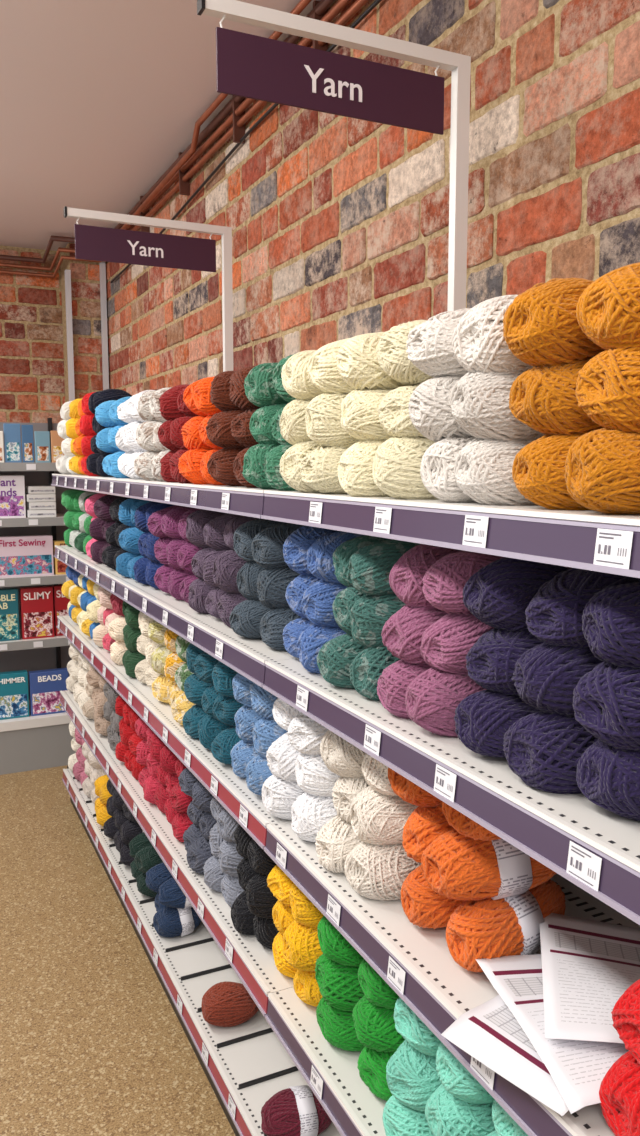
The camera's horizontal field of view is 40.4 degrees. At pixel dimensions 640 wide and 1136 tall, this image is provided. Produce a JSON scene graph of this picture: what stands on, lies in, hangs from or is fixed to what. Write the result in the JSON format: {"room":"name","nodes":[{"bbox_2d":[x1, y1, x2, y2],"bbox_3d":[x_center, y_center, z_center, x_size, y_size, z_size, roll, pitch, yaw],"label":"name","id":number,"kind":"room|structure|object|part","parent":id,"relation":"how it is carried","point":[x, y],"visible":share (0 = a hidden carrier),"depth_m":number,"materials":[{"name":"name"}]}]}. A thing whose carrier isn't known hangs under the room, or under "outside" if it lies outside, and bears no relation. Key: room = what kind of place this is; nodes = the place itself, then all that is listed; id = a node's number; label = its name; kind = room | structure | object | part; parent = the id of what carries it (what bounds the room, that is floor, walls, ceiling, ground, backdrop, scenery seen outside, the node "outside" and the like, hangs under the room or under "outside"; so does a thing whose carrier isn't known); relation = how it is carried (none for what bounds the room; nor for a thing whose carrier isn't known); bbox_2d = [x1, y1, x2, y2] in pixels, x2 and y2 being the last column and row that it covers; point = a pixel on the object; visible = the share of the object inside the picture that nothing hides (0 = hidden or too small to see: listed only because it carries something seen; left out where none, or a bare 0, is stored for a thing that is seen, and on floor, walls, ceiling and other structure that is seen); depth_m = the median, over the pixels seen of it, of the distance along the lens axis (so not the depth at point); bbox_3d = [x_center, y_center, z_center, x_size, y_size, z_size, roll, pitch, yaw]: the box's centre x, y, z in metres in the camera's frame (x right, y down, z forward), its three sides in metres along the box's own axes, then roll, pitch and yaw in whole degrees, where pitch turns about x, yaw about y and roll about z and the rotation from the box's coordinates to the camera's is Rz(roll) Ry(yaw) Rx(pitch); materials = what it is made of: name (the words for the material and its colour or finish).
{"room":"shop","nodes":[
{"label":"shop","id":0,"kind":"room"},
{"bbox_2d":[0,245,64,422],"bbox_3d":[-3.303,-0.480,5.353,3.850,3.142,0.160,-3,8,-25],"label":"wall","id":1,"kind":"structure","parent":0,"point":[32,383],"depth_m":5.80,"materials":[{"name":"brick"}]},
{"bbox_2d":[60,243,108,402],"bbox_3d":[-1.559,-0.537,5.898,0.230,3.121,0.350,-3,8,-25],"label":"wall pier","id":2,"kind":"object","parent":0,"point":[85,275],"visible":0.24,"depth_m":5.62,"materials":[{"name":"brick"}]},
{"bbox_2d":[64,270,74,400],"bbox_3d":[-1.594,-0.915,5.609,0.030,1.940,0.045,-3,8,-25],"label":"trim","id":3,"kind":"structure","parent":2,"relation":"attached to","point":[68,299],"depth_m":5.52,"materials":[{"name":"grey"}]},
{"bbox_2d":[0,765,234,1135],"bbox_3d":[-1.442,1.565,1.954,4.100,0.100,8.400,-3,8,-25],"label":"floor","id":4,"kind":"structure","parent":0,"point":[92,1042],"depth_m":2.81,"materials":[{"name":"carpet"}]},
{"bbox_2d":[0,418,75,774],"bbox_3d":[-2.259,0.165,4.766,2.392,2.000,0.450,-3,8,-25],"label":"shelving","id":5,"kind":"object","parent":4,"relation":"on","point":[29,743],"visible":0.33,"depth_m":4.96,"materials":[{"name":"white metal"}]},
{"bbox_2d":[0,431,3,462],"bbox_3d":[-1.771,-0.662,4.759,0.075,0.173,0.021,-3,8,-25],"label":"booklet","id":6,"kind":"object","parent":5,"relation":"on","point":[1,432],"visible":1,"depth_m":4.76,"materials":[{"name":"white paper"}]},
{"bbox_2d":[0,446,1,460],"bbox_3d":[-1.767,-0.626,4.755,0.055,0.078,0.001,-3,8,-25],"label":"picture","id":7,"kind":"object","parent":6,"relation":"attached to","point":[0,446],"depth_m":4.76},
{"bbox_2d":[0,588,19,640],"bbox_3d":[-1.801,0.265,4.891,0.200,0.290,0.063,-3,8,-25],"label":"craft kit box","id":8,"kind":"object","parent":5,"relation":"on","point":[9,609],"visible":1,"depth_m":4.88,"materials":[{"name":"teal cardboard"}]},
{"bbox_2d":[0,614,17,638],"bbox_3d":[-1.789,0.332,4.872,0.180,0.139,0.001,-3,8,-25],"label":"picture","id":9,"kind":"object","parent":8,"relation":"attached to","point":[8,622],"depth_m":4.89},
{"bbox_2d":[3,423,21,462],"bbox_3d":[-1.697,-0.689,4.803,0.087,0.214,0.021,-3,8,-25],"label":"booklet","id":10,"kind":"object","parent":5,"relation":"on","point":[12,432],"visible":1,"depth_m":4.79,"materials":[{"name":"blue paper"}]},
{"bbox_2d":[6,442,19,460],"bbox_3d":[-1.693,-0.642,4.800,0.067,0.100,0.001,-3,8,-25],"label":"picture","id":11,"kind":"object","parent":10,"relation":"attached to","point":[12,448],"depth_m":4.80},
{"bbox_2d":[0,475,25,517],"bbox_3d":[-1.763,-0.395,4.828,0.235,0.235,0.063,-3,8,-25],"label":"craft kit box","id":12,"kind":"object","parent":5,"relation":"on","point":[12,487],"visible":1,"depth_m":4.82,"materials":[{"name":"white cardboard"}]},
{"bbox_2d":[0,496,23,515],"bbox_3d":[-1.750,-0.341,4.809,0.215,0.110,0.001,-3,8,-25],"label":"picture","id":13,"kind":"object","parent":12,"relation":"attached to","point":[9,505],"depth_m":4.83},
{"bbox_2d":[0,670,28,719],"bbox_3d":[-1.755,0.720,4.923,0.195,0.260,0.063,-3,8,-25],"label":"craft kit box","id":14,"kind":"object","parent":5,"relation":"on","point":[14,695],"visible":1,"depth_m":4.91,"materials":[{"name":"teal cardboard"}]},
{"bbox_2d":[0,694,27,717],"bbox_3d":[-1.742,0.779,4.904,0.175,0.123,0.001,-3,8,-25],"label":"picture","id":15,"kind":"object","parent":14,"relation":"attached to","point":[11,705],"depth_m":4.91},
{"bbox_2d":[0,535,53,577],"bbox_3d":[-1.682,-0.067,4.907,0.335,0.225,0.063,-3,8,-25],"label":"sewing kit box","id":16,"kind":"object","parent":5,"relation":"on","point":[20,556],"visible":1,"depth_m":4.89,"materials":[{"name":"white"}]},
{"bbox_2d":[0,555,51,575],"bbox_3d":[-1.669,-0.016,4.887,0.315,0.105,0.001,-3,8,-25],"label":"picture","id":17,"kind":"object","parent":16,"relation":"attached to","point":[10,565],"depth_m":4.89},
{"bbox_2d":[21,425,33,461],"bbox_3d":[-1.623,-0.690,4.835,0.061,0.210,0.021,-3,8,-25],"label":"booklet","id":18,"kind":"object","parent":5,"relation":"on","point":[26,430],"visible":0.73,"depth_m":4.83,"materials":[{"name":"blue paper"}]},
{"bbox_2d":[24,443,32,460],"bbox_3d":[-1.619,-0.645,4.831,0.041,0.097,0.001,-3,8,-25],"label":"picture","id":19,"kind":"object","parent":18,"relation":"attached to","point":[28,447],"depth_m":4.83},
{"bbox_2d":[19,586,53,639],"bbox_3d":[-1.618,0.255,4.977,0.175,0.290,0.063,-3,8,-25],"label":"slime kit box","id":20,"kind":"object","parent":5,"relation":"on","point":[36,603],"visible":1,"depth_m":4.95,"materials":[{"name":"red cardboard"}]},
{"bbox_2d":[23,611,52,636],"bbox_3d":[-1.606,0.321,4.958,0.155,0.139,0.001,-3,8,-25],"label":"picture","id":21,"kind":"object","parent":20,"relation":"attached to","point":[35,623],"depth_m":4.96},
{"bbox_2d":[26,509,55,517],"bbox_3d":[-1.591,-0.313,4.955,0.155,0.042,0.121,-3,8,-25],"label":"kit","id":22,"kind":"object","parent":5,"relation":"on","point":[44,512],"visible":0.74,"depth_m":4.90,"materials":[{"name":"white cardboard"}]},
{"bbox_2d":[27,501,55,509],"bbox_3d":[-1.587,-0.357,4.952,0.145,0.042,0.121,-3,8,-25],"label":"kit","id":23,"kind":"object","parent":22,"relation":"on","point":[30,505],"visible":0.88,"depth_m":4.90,"materials":[{"name":"white cardboard"}]},
{"bbox_2d":[25,494,55,501],"bbox_3d":[-1.591,-0.400,4.945,0.155,0.042,0.121,-3,8,-25],"label":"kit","id":24,"kind":"object","parent":23,"relation":"on","point":[28,497],"visible":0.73,"depth_m":4.89,"materials":[{"name":"white cardboard"}]},
{"bbox_2d":[26,486,55,493],"bbox_3d":[-1.587,-0.444,4.941,0.145,0.042,0.121,-3,8,-25],"label":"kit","id":25,"kind":"object","parent":24,"relation":"on","point":[29,489],"visible":0.99,"depth_m":4.89,"materials":[{"name":"white cardboard"}]},
{"bbox_2d":[31,490,53,491],"bbox_3d":[-1.561,-0.434,4.888,0.125,0.010,0.001,-3,8,-25],"label":"picture","id":26,"kind":"object","parent":25,"relation":"attached to","point":[31,490],"depth_m":4.89},
{"bbox_2d":[29,498,53,499],"bbox_3d":[-1.565,-0.390,4.891,0.135,0.010,0.001,-3,8,-25],"label":"picture","id":27,"kind":"object","parent":24,"relation":"attached to","point":[29,498],"depth_m":4.89},
{"bbox_2d":[31,505,53,507],"bbox_3d":[-1.561,-0.346,4.899,0.125,0.010,0.001,-3,8,-25],"label":"picture","id":28,"kind":"object","parent":23,"relation":"attached to","point":[32,506],"depth_m":4.90},
{"bbox_2d":[30,513,54,515],"bbox_3d":[-1.565,-0.302,4.902,0.135,0.010,0.001,-3,8,-25],"label":"picture","id":29,"kind":"object","parent":22,"relation":"attached to","point":[31,514],"depth_m":4.90},
{"bbox_2d":[34,431,50,461],"bbox_3d":[-1.549,-0.675,4.857,0.080,0.175,0.021,-3,8,-25],"label":"booklet","id":30,"kind":"object","parent":5,"relation":"on","point":[42,438],"visible":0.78,"depth_m":4.85,"materials":[{"name":"blue paper"}]},
{"bbox_2d":[37,446,48,460],"bbox_3d":[-1.545,-0.638,4.853,0.060,0.079,0.001,-3,8,-25],"label":"picture","id":31,"kind":"object","parent":30,"relation":"attached to","point":[42,451],"depth_m":4.85},
{"bbox_2d":[28,668,68,715],"bbox_3d":[-1.560,0.713,5.016,0.215,0.250,0.063,-3,8,-25],"label":"bead kit box","id":32,"kind":"object","parent":5,"relation":"on","point":[45,686],"visible":0.96,"depth_m":4.98,"materials":[{"name":"blue cardboard"}]},
{"bbox_2d":[32,690,65,713],"bbox_3d":[-1.548,0.770,4.996,0.195,0.118,0.001,-3,8,-25],"label":"picture","id":33,"kind":"object","parent":32,"relation":"attached to","point":[43,701],"depth_m":4.99},
{"bbox_2d":[50,431,63,461],"bbox_3d":[-1.474,-0.681,4.891,0.072,0.179,0.021,-3,8,-25],"label":"booklet","id":34,"kind":"object","parent":5,"relation":"on","point":[56,440],"visible":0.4,"depth_m":4.88,"materials":[{"name":"brown paper"}]},
{"bbox_2d":[53,446,62,460],"bbox_3d":[-1.470,-0.643,4.886,0.052,0.081,0.001,-3,8,-25],"label":"picture","id":35,"kind":"object","parent":34,"relation":"attached to","point":[57,452],"depth_m":4.88},
{"bbox_2d":[53,540,67,574],"bbox_3d":[-1.456,-0.062,5.016,0.145,0.190,0.063,-3,8,-25],"label":"craft kit box","id":36,"kind":"object","parent":5,"relation":"on","point":[60,567],"visible":0.18,"depth_m":4.97,"materials":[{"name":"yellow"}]},
{"bbox_2d":[57,559,67,572],"bbox_3d":[-1.443,-0.020,4.995,0.125,0.087,0.001,-3,8,-25],"label":"picture","id":37,"kind":"object","parent":36,"relation":"attached to","point":[61,567],"depth_m":4.98,"materials":[{"name":"paper"}]},
{"bbox_2d":[53,585,69,635],"bbox_3d":[-1.462,0.243,5.073,0.170,0.290,0.063,-3,8,-25],"label":"slime kit box","id":38,"kind":"object","parent":5,"relation":"on","point":[60,602],"visible":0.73,"depth_m":5.02,"materials":[{"name":"red cardboard"}]},
{"bbox_2d":[57,610,68,633],"bbox_3d":[-1.450,0.309,5.054,0.150,0.139,0.001,-3,8,-25],"label":"picture","id":39,"kind":"object","parent":38,"relation":"attached to","point":[59,612],"depth_m":5.03},
{"bbox_2d":[51,474,639,1135],"bbox_3d":[-0.054,0.567,2.330,0.529,1.790,4.830,-3,8,-25],"label":"shelving","id":40,"kind":"object","parent":4,"relation":"on","point":[593,851],"visible":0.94,"depth_m":1.59,"materials":[{"name":"metal"}]},
{"bbox_2d":[56,401,80,474],"bbox_3d":[-1.079,-0.626,4.222,0.387,0.367,0.254,-3,8,-25],"label":"balls","id":41,"kind":"object","parent":40,"relation":"on","point":[62,463],"visible":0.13,"depth_m":4.10,"materials":[{"name":"fabric"}]},
{"bbox_2d":[65,399,84,474],"bbox_3d":[-0.990,-0.604,4.037,0.374,0.354,0.156,-3,8,-25],"label":"balls","id":42,"kind":"object","parent":40,"relation":"on","point":[70,424],"visible":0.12,"depth_m":3.94,"materials":[{"name":"fabric"}]},
{"bbox_2d":[66,643,90,709],"bbox_3d":[-1.028,0.503,4.253,0.387,0.298,0.503,-3,8,-25],"label":"balls","id":43,"kind":"object","parent":40,"relation":"on","point":[78,667],"visible":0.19,"depth_m":4.13,"materials":[{"name":"fabric"}]},
{"bbox_2d":[61,489,96,553],"bbox_3d":[-0.988,-0.222,4.093,0.375,0.299,0.646,-3,8,-25],"label":"balls","id":44,"kind":"object","parent":40,"relation":"on","point":[76,518],"visible":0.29,"depth_m":4.00,"materials":[{"name":"fabric"}]},
{"bbox_2d":[73,399,86,474],"bbox_3d":[-0.918,-0.589,3.893,0.366,0.355,0.148,-3,8,-24],"label":"balls","id":45,"kind":"object","parent":40,"relation":"on","point":[77,442],"visible":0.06,"depth_m":3.81,"materials":[{"name":"fabric"}]},
{"bbox_2d":[61,566,100,639],"bbox_3d":[-0.962,0.138,4.064,0.391,0.300,0.804,-3,8,-25],"label":"balls","id":46,"kind":"object","parent":40,"relation":"on","point":[83,606],"visible":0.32,"depth_m":3.90,"materials":[{"name":"fabric"}]},
{"bbox_2d":[68,721,105,803],"bbox_3d":[-1.004,0.919,4.237,0.398,0.301,0.645,-3,8,-25],"label":"balls","id":47,"kind":"object","parent":40,"relation":"on","point":[85,767],"visible":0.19,"depth_m":4.08,"materials":[{"name":"fabric"}]},
{"bbox_2d":[79,392,98,475],"bbox_3d":[-0.841,-0.568,3.740,0.374,0.367,0.148,-4,8,-28],"label":"balls","id":48,"kind":"object","parent":40,"relation":"on","point":[86,428],"visible":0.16,"depth_m":3.64,"materials":[{"name":"fabric"}]},
{"bbox_2d":[82,664,122,751],"bbox_3d":[-0.784,0.567,3.743,0.389,0.298,0.672,-3,8,-25],"label":"balls","id":49,"kind":"object","parent":40,"relation":"on","point":[100,708],"visible":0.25,"depth_m":3.63,"materials":[{"name":"fabric"}]},
{"bbox_2d":[94,775,111,825],"bbox_3d":[-0.812,1.010,3.853,0.371,0.209,0.233,-3,7,-21],"label":"balls","id":50,"kind":"object","parent":40,"relation":"on","point":[102,816],"visible":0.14,"depth_m":3.74,"materials":[{"name":"fabric"}]},
{"bbox_2d":[85,493,121,564],"bbox_3d":[-0.766,-0.166,3.618,0.386,0.300,0.424,-3,8,-25],"label":"balls","id":51,"kind":"object","parent":40,"relation":"on","point":[97,506],"visible":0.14,"depth_m":3.52,"materials":[{"name":"fabric"}]},
{"bbox_2d":[86,389,131,476],"bbox_3d":[-0.770,-0.549,3.581,0.378,0.364,0.223,-3,8,-25],"label":"balls","id":52,"kind":"object","parent":40,"relation":"on","point":[94,461],"visible":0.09,"depth_m":3.47,"materials":[{"name":"fabric"}]},
{"bbox_2d":[93,586,127,664],"bbox_3d":[-0.698,0.205,3.512,0.384,0.300,0.472,-3,8,-25],"label":"balls","id":53,"kind":"object","parent":40,"relation":"on","point":[108,635],"visible":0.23,"depth_m":3.37,"materials":[{"name":"fabric"}]},
{"bbox_2d":[95,396,131,477],"bbox_3d":[-0.658,-0.499,3.360,0.380,0.318,0.302,-3,8,-25],"label":"balls","id":54,"kind":"object","parent":40,"relation":"on","point":[106,413],"visible":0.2,"depth_m":3.31,"materials":[{"name":"fabric"}]},
{"bbox_2d":[102,497,130,569],"bbox_3d":[-0.630,-0.129,3.330,0.380,0.300,0.254,-3,8,-25],"label":"balls","id":55,"kind":"object","parent":40,"relation":"on","point":[109,555],"visible":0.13,"depth_m":3.29,"materials":[{"name":"fabric"}]},
{"bbox_2d":[103,779,142,865],"bbox_3d":[-0.667,1.004,3.548,0.379,0.290,0.427,-3,8,-25],"label":"balls","id":56,"kind":"object","parent":40,"relation":"on","point":[122,827],"visible":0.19,"depth_m":3.45,"materials":[{"name":"fabric"}]},
{"bbox_2d":[115,695,145,779],"bbox_3d":[-0.571,0.621,3.307,0.376,0.300,0.341,-3,8,-25],"label":"balls","id":57,"kind":"object","parent":40,"relation":"on","point":[125,751],"visible":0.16,"depth_m":3.21,"materials":[{"name":"fabric"}]},
{"bbox_2d":[122,601,145,677],"bbox_3d":[-0.555,0.244,3.216,0.367,0.298,0.244,-3,8,-25],"label":"balls","id":58,"kind":"object","parent":40,"relation":"on","point":[131,657],"visible":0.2,"depth_m":3.08,"materials":[{"name":"fabric"}]},
{"bbox_2d":[115,390,155,478],"bbox_3d":[-0.517,-0.459,3.062,0.357,0.310,0.393,-3,8,-22],"label":"balls","id":59,"kind":"object","parent":40,"relation":"on","point":[125,438],"visible":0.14,"depth_m":2.99,"materials":[{"name":"fabric"}]},
{"bbox_2d":[116,498,173,589],"bbox_3d":[-0.485,-0.093,3.021,0.383,0.303,0.470,-3,8,-25],"label":"balls","id":60,"kind":"object","parent":40,"relation":"on","point":[140,563],"visible":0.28,"depth_m":2.92,"materials":[{"name":"fabric"}]},
{"bbox_2d":[129,832,162,897],"bbox_3d":[-0.517,1.085,3.254,0.378,0.201,0.270,-3,8,-25],"label":"balls","id":61,"kind":"object","parent":40,"relation":"on","point":[145,855],"visible":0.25,"depth_m":3.12,"materials":[{"name":"fabric"}]},
{"bbox_2d":[63,206,232,371],"bbox_3d":[-0.598,-0.784,3.132,0.596,0.916,0.028,-3,8,-25],"label":"sign","id":62,"kind":"object","parent":40,"relation":"attached to","point":[94,243],"visible":0.99,"depth_m":3.10,"materials":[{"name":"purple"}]},
{"bbox_3d":[-0.610,-1.130,3.084,0.505,0.114,0.006,-3,8,-25],"label":"panel","id":63,"kind":"part","parent":62,"relation":"part of","materials":[{"name":"purple"}]},
{"bbox_2d":[135,611,161,688],"bbox_3d":[-0.452,0.266,3.013,0.368,0.296,0.242,-3,8,-25],"label":"balls","id":64,"kind":"object","parent":40,"relation":"on","point":[144,672],"visible":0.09,"depth_m":2.90,"materials":[{"name":"fabric"}]},
{"bbox_2d":[134,387,171,481],"bbox_3d":[-0.397,-0.419,2.786,0.378,0.301,0.284,-3,8,-25],"label":"balls","id":65,"kind":"object","parent":40,"relation":"on","point":[147,465],"visible":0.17,"depth_m":2.73,"materials":[{"name":"fabric"}]},
{"bbox_2d":[135,718,192,841],"bbox_3d":[-0.388,0.667,2.912,0.390,0.301,0.584,-3,8,-25],"label":"balls","id":66,"kind":"object","parent":40,"relation":"on","point":[159,781],"visible":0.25,"depth_m":2.80,"materials":[{"name":"fabric"}]},
{"bbox_2d":[148,620,195,724],"bbox_3d":[-0.319,0.302,2.728,0.380,0.300,0.426,-3,8,-25],"label":"balls","id":67,"kind":"object","parent":40,"relation":"on","point":[169,660],"visible":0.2,"depth_m":2.65,"materials":[{"name":"fabric"}]},
{"bbox_2d":[145,862,200,936],"bbox_3d":[-0.406,1.116,2.998,0.372,0.202,0.256,-3,8,-25],"label":"balls","id":68,"kind":"object","parent":40,"relation":"on","point":[175,916],"visible":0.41,"depth_m":2.87,"materials":[{"name":"fabric"}]},
{"bbox_2d":[147,505,202,602],"bbox_3d":[-0.298,-0.045,2.650,0.367,0.303,0.399,-4,8,-29],"label":"balls","id":69,"kind":"object","parent":40,"relation":"on","point":[172,549],"visible":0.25,"depth_m":2.57,"materials":[{"name":"fabric"}]},
{"bbox_2d":[158,384,198,482],"bbox_3d":[-0.278,-0.390,2.563,0.378,0.300,0.269,-3,8,-25],"label":"balls","id":70,"kind":"object","parent":40,"relation":"on","point":[173,409],"visible":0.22,"depth_m":2.51,"materials":[{"name":"fabric"}]},
{"bbox_2d":[178,376,225,484],"bbox_3d":[-0.178,-0.364,2.346,0.381,0.298,0.257,-3,8,-25],"label":"balls","id":71,"kind":"object","parent":40,"relation":"on","point":[192,465],"visible":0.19,"depth_m":2.30,"materials":[{"name":"fabric"}]},
{"bbox_2d":[178,768,243,906],"bbox_3d":[-0.172,0.723,2.458,0.401,0.301,0.480,-3,8,-25],"label":"balls","id":72,"kind":"object","parent":40,"relation":"on","point":[209,842],"visible":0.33,"depth_m":2.34,"materials":[{"name":"fabric"}]},
{"bbox_2d":[186,509,260,627],"bbox_3d":[-0.146,-0.008,2.325,0.366,0.297,0.368,-3,8,-25],"label":"balls","id":73,"kind":"object","parent":40,"relation":"on","point":[215,592],"visible":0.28,"depth_m":2.23,"materials":[{"name":"fabric"}]},
{"bbox_2d":[201,981,258,1026],"bbox_3d":[-0.256,1.228,2.450,0.159,0.112,0.129,-3,8,-25],"label":"balls","id":74,"kind":"object","parent":40,"relation":"on","point":[224,1004],"visible":0.9,"depth_m":2.41,"materials":[{"name":"fabric"}]},
{"bbox_2d":[205,366,259,487],"bbox_3d":[-0.074,-0.339,2.135,0.388,0.293,0.263,-3,8,-25],"label":"balls","id":75,"kind":"object","parent":40,"relation":"on","point":[228,429],"visible":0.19,"depth_m":2.07,"materials":[{"name":"fabric"}]},
{"bbox_2d":[231,825,278,948],"bbox_3d":[-0.026,0.758,2.165,0.384,0.297,0.226,-3,8,-25],"label":"balls","id":76,"kind":"object","parent":40,"relation":"on","point":[251,911],"visible":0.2,"depth_m":2.05,"materials":[{"name":"fabric"}]},
{"bbox_2d":[230,673,287,795],"bbox_3d":[-0.026,0.373,2.103,0.374,0.292,0.277,-3,8,-25],"label":"balls","id":77,"kind":"object","parent":40,"relation":"on","point":[257,728],"visible":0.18,"depth_m":2.00,"materials":[{"name":"fabric"}]},
{"bbox_2d":[229,519,304,650],"bbox_3d":[-0.012,0.030,2.035,0.362,0.298,0.299,-3,8,-25],"label":"balls","id":78,"kind":"object","parent":40,"relation":"on","point":[264,579],"visible":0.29,"depth_m":1.91,"materials":[{"name":"fabric"}]},
{"bbox_2d":[242,354,297,490],"bbox_3d":[0.022,-0.314,1.926,0.371,0.296,0.245,-3,8,-25],"label":"balls","id":79,"kind":"object","parent":40,"relation":"on","point":[263,385],"visible":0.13,"depth_m":1.88,"materials":[{"name":"fabric"}]},
{"bbox_2d":[267,865,323,1006],"bbox_3d":[0.080,0.782,1.962,0.382,0.300,0.277,-3,7,-21],"label":"balls","id":80,"kind":"object","parent":40,"relation":"on","point":[296,948],"visible":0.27,"depth_m":1.83,"materials":[{"name":"fabric"}]},
{"bbox_2d":[261,1085,331,1135],"bbox_3d":[-0.056,1.279,2.035,0.166,0.106,0.136,-3,8,-25],"label":"balls","id":81,"kind":"object","parent":40,"relation":"on","point":[293,1110],"visible":0.91,"depth_m":2.00,"materials":[{"name":"fabric"}]},
{"bbox_2d":[262,698,339,841],"bbox_3d":[0.073,0.405,1.884,0.379,0.296,0.287,-3,8,-25],"label":"balls","id":82,"kind":"object","parent":40,"relation":"on","point":[299,790],"visible":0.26,"depth_m":1.75,"materials":[{"name":"fabric"}]},
{"bbox_2d":[282,525,363,673],"bbox_3d":[0.104,0.055,1.805,0.380,0.299,0.253,-3,8,-25],"label":"balls","id":83,"kind":"object","parent":40,"relation":"on","point":[308,551],"visible":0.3,"depth_m":1.69,"materials":[{"name":"fabric"}]},
{"bbox_2d":[197,0,470,310],"bbox_3d":[0.046,-0.620,1.787,0.596,0.916,0.028,-3,8,-25],"label":"sign","id":84,"kind":"object","parent":40,"relation":"attached to","point":[250,66],"visible":1,"depth_m":1.75,"materials":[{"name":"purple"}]},
{"bbox_3d":[0.034,-0.967,1.739,0.505,0.114,0.006,-3,8,-25],"label":"panel","id":85,"kind":"part","parent":84,"relation":"part of","materials":[{"name":"purple"}]},
{"bbox_2d":[279,320,437,499],"bbox_3d":[0.172,-0.276,1.617,0.387,0.300,0.505,-3,8,-25],"label":"balls","id":86,"kind":"object","parent":40,"relation":"on","point":[349,427],"visible":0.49,"depth_m":1.48,"materials":[{"name":"fabric"}]},
{"bbox_2d":[315,916,404,1100],"bbox_3d":[0.195,0.813,1.705,0.365,0.295,0.294,-3,8,-25],"label":"balls","id":87,"kind":"object","parent":40,"relation":"on","point":[355,1009],"visible":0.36,"depth_m":1.66,"materials":[{"name":"fabric"}]},
{"bbox_2d":[315,730,420,900],"bbox_3d":[0.197,0.432,1.648,0.372,0.298,0.273,-4,8,-28],"label":"balls","id":88,"kind":"object","parent":40,"relation":"on","point":[363,842],"visible":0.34,"depth_m":1.53,"materials":[{"name":"fabric"}]},
{"bbox_2d":[317,535,419,700],"bbox_3d":[0.190,0.079,1.617,0.375,0.296,0.227,-3,8,-25],"label":"balls","id":89,"kind":"object","parent":40,"relation":"on","point":[356,659],"visible":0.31,"depth_m":1.51,"materials":[{"name":"fabric"}]},
{"bbox_2d":[382,997,527,1135],"bbox_3d":[0.394,0.863,1.294,0.381,0.302,0.630,-3,8,-25],"label":"balls","id":90,"kind":"object","parent":40,"relation":"on","point":[433,1093],"visible":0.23,"depth_m":1.40,"materials":[{"name":"fabric"}]},
{"bbox_2d":[377,544,571,736],"bbox_3d":[0.285,0.105,1.416,0.380,0.296,0.242,-4,8,-28],"label":"balls","id":91,"kind":"object","parent":40,"relation":"on","point":[432,635],"visible":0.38,"depth_m":1.30,"materials":[{"name":"fabric"}]},
{"bbox_2d":[406,295,545,505],"bbox_3d":[0.329,-0.238,1.301,0.371,0.297,0.249,-3,8,-25],"label":"balls","id":92,"kind":"object","parent":40,"relation":"on","point":[464,409],"visible":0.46,"depth_m":1.19,"materials":[{"name":"fabric"}]},
{"bbox_2d":[388,767,565,971],"bbox_3d":[0.266,0.444,1.405,0.259,0.330,0.258,-3,8,-25],"label":"balls","id":93,"kind":"object","parent":40,"relation":"on","point":[492,899],"visible":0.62,"depth_m":1.31,"materials":[{"name":"fabric"}]},
{"bbox_2d":[441,913,639,1115],"bbox_3d":[0.346,0.596,1.172,0.357,0.076,0.386,2,7,12],"label":"sheets","id":94,"kind":"object","parent":40,"relation":"on","point":[549,1031],"visible":0.92,"depth_m":1.15,"materials":[{"name":"white paper"}]},
{"bbox_2d":[454,557,639,820],"bbox_3d":[0.462,0.149,1.056,0.383,0.301,0.604,-3,8,-25],"label":"balls","id":95,"kind":"object","parent":40,"relation":"on","point":[558,667],"visible":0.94,"depth_m":1.07,"materials":[{"name":"fabric"}]},
{"bbox_2d":[503,262,639,514],"bbox_3d":[0.503,-0.193,0.927,0.381,0.297,0.622,-3,8,-25],"label":"balls","id":96,"kind":"object","parent":40,"relation":"on","point":[580,337],"visible":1,"depth_m":1.01,"materials":[{"name":"fabric"}]},
{"bbox_2d":[599,979,639,1135],"bbox_3d":[0.526,0.560,0.974,0.371,0.215,0.275,-3,8,-25],"label":"balls","id":97,"kind":"object","parent":40,"relation":"on","point":[619,1091],"visible":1,"depth_m":0.97,"materials":[{"name":"fabric"}]},
{"bbox_2d":[0,0,319,250],"bbox_3d":[-1.442,-1.651,1.562,4.100,0.100,8.400,-3,8,-25],"label":"ceiling","id":98,"kind":"structure","parent":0,"point":[99,98],"depth_m":3.39,"materials":[{"name":"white paint"}]},
{"bbox_2d":[0,0,381,282],"bbox_3d":[-1.630,-1.490,1.917,3.645,0.286,7.162,-3,8,-25],"label":"pipes","id":99,"kind":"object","parent":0,"point":[179,169],"depth_m":3.58,"materials":[{"name":"brown metal"}]},
{"bbox_2d":[105,0,639,395],"bbox_3d":[0.118,-0.172,2.825,0.160,3.142,7.400,-3,8,-25],"label":"wall","id":100,"kind":"structure","parent":0,"point":[339,224],"depth_m":2.29,"materials":[{"name":"brick"}]},
{"bbox_2d":[99,261,108,389],"bbox_3d":[-1.395,-0.977,5.697,0.030,2.040,0.045,-3,8,-25],"label":"trim","id":101,"kind":"structure","parent":100,"relation":"attached to","point":[102,266],"depth_m":5.61,"materials":[{"name":"grey metal"}]}
]}

